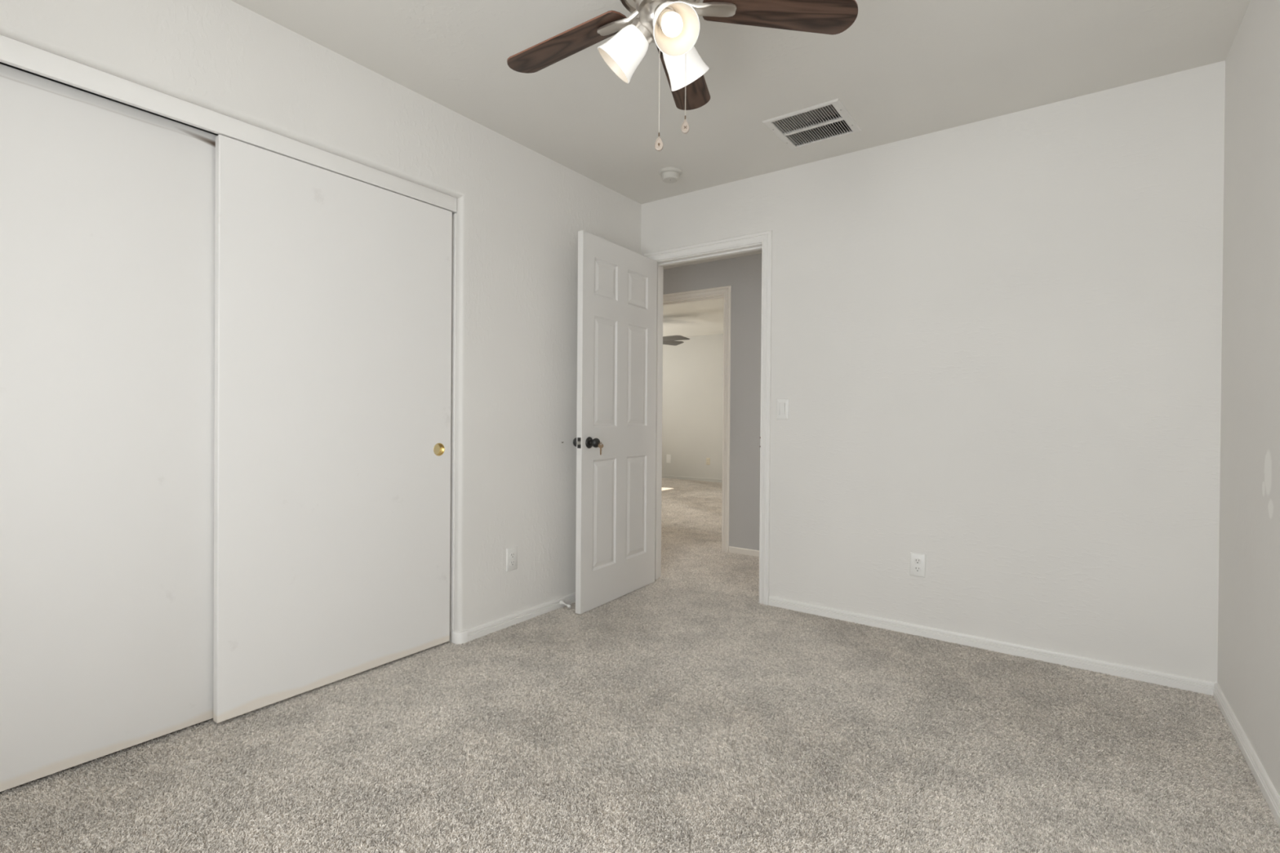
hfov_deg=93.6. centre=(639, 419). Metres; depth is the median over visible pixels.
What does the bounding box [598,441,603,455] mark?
key
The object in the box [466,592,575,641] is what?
baseboard
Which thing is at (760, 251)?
ceiling
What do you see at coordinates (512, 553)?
receptacle
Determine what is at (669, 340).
ceiling fan
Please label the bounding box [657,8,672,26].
bulb
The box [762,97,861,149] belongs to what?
ceiling vent
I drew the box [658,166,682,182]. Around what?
smoke detector
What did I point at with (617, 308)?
door
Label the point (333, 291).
door
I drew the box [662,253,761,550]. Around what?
wall
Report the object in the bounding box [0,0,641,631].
wall
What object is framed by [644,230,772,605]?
door frame
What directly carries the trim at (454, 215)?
attached to the wall at (521, 213)
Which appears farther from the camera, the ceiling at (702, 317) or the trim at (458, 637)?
the ceiling at (702, 317)
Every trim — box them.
[0,34,457,213]
[448,213,456,642]
[452,630,467,644]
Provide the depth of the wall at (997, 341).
2.71 m
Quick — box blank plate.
[666,454,671,462]
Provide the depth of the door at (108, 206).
1.80 m
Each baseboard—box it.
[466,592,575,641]
[662,475,722,482]
[728,546,759,556]
[768,595,1215,696]
[1213,682,1279,827]
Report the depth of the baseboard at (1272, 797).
1.84 m
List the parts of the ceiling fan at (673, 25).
blade, lamp shade, pull chain, light bulb, lamp shade, blade, pull chain, lamp shade, blade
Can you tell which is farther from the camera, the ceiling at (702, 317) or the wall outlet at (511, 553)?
the ceiling at (702, 317)
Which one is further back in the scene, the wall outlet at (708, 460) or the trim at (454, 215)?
the wall outlet at (708, 460)
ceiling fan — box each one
[506,0,857,151]
[662,335,689,345]
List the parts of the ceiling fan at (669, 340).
blade, blade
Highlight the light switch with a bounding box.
[776,398,789,419]
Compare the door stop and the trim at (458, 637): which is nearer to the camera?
the trim at (458, 637)
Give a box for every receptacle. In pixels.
[510,551,515,558]
[510,560,515,566]
[913,558,921,564]
[913,565,921,572]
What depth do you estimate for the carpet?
1.89 m
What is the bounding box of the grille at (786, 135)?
[772,104,851,146]
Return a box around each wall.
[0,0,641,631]
[0,62,217,135]
[640,60,1225,682]
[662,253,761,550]
[662,333,723,479]
[1217,0,1279,796]
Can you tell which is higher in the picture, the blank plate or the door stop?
the blank plate
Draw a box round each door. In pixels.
[0,63,217,791]
[213,134,452,723]
[573,230,657,613]
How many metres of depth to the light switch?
3.33 m
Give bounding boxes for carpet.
[0,477,1279,852]
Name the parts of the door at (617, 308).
knob, latch plate, knob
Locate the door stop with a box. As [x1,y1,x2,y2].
[559,600,571,608]
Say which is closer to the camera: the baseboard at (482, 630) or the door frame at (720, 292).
the baseboard at (482, 630)
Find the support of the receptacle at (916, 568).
attached to the wall outlet at (917, 561)
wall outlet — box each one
[506,546,517,571]
[706,457,710,465]
[910,552,925,577]
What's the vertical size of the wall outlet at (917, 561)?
0.114 m
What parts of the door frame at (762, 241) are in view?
casing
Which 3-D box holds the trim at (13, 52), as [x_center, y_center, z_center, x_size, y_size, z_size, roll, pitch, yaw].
[-1.389,-0.991,2.045,0.020,0.066,1.827,1,0,36]
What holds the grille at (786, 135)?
attached to the ceiling vent at (823, 110)
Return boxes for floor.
[0,525,1279,852]
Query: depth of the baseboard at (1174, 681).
2.70 m
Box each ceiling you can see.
[231,0,1250,204]
[662,297,724,336]
[663,249,761,269]
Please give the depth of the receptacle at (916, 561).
2.93 m
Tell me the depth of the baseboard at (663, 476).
9.95 m
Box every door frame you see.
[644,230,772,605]
[662,285,731,551]
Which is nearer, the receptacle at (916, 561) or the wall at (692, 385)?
the receptacle at (916, 561)
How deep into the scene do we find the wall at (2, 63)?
2.35 m
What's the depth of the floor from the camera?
1.67 m
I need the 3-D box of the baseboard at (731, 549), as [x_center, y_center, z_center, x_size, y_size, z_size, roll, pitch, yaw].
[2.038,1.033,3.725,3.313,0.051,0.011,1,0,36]
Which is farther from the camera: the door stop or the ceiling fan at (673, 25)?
the door stop
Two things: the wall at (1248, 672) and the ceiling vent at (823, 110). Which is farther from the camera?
the ceiling vent at (823, 110)
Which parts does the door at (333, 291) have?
finger pull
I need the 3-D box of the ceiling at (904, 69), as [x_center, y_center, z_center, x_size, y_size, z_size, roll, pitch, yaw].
[-0.253,-1.448,1.859,3.770,0.120,3.855,1,0,36]
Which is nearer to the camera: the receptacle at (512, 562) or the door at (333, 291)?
the door at (333, 291)
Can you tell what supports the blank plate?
attached to the wall at (692, 385)

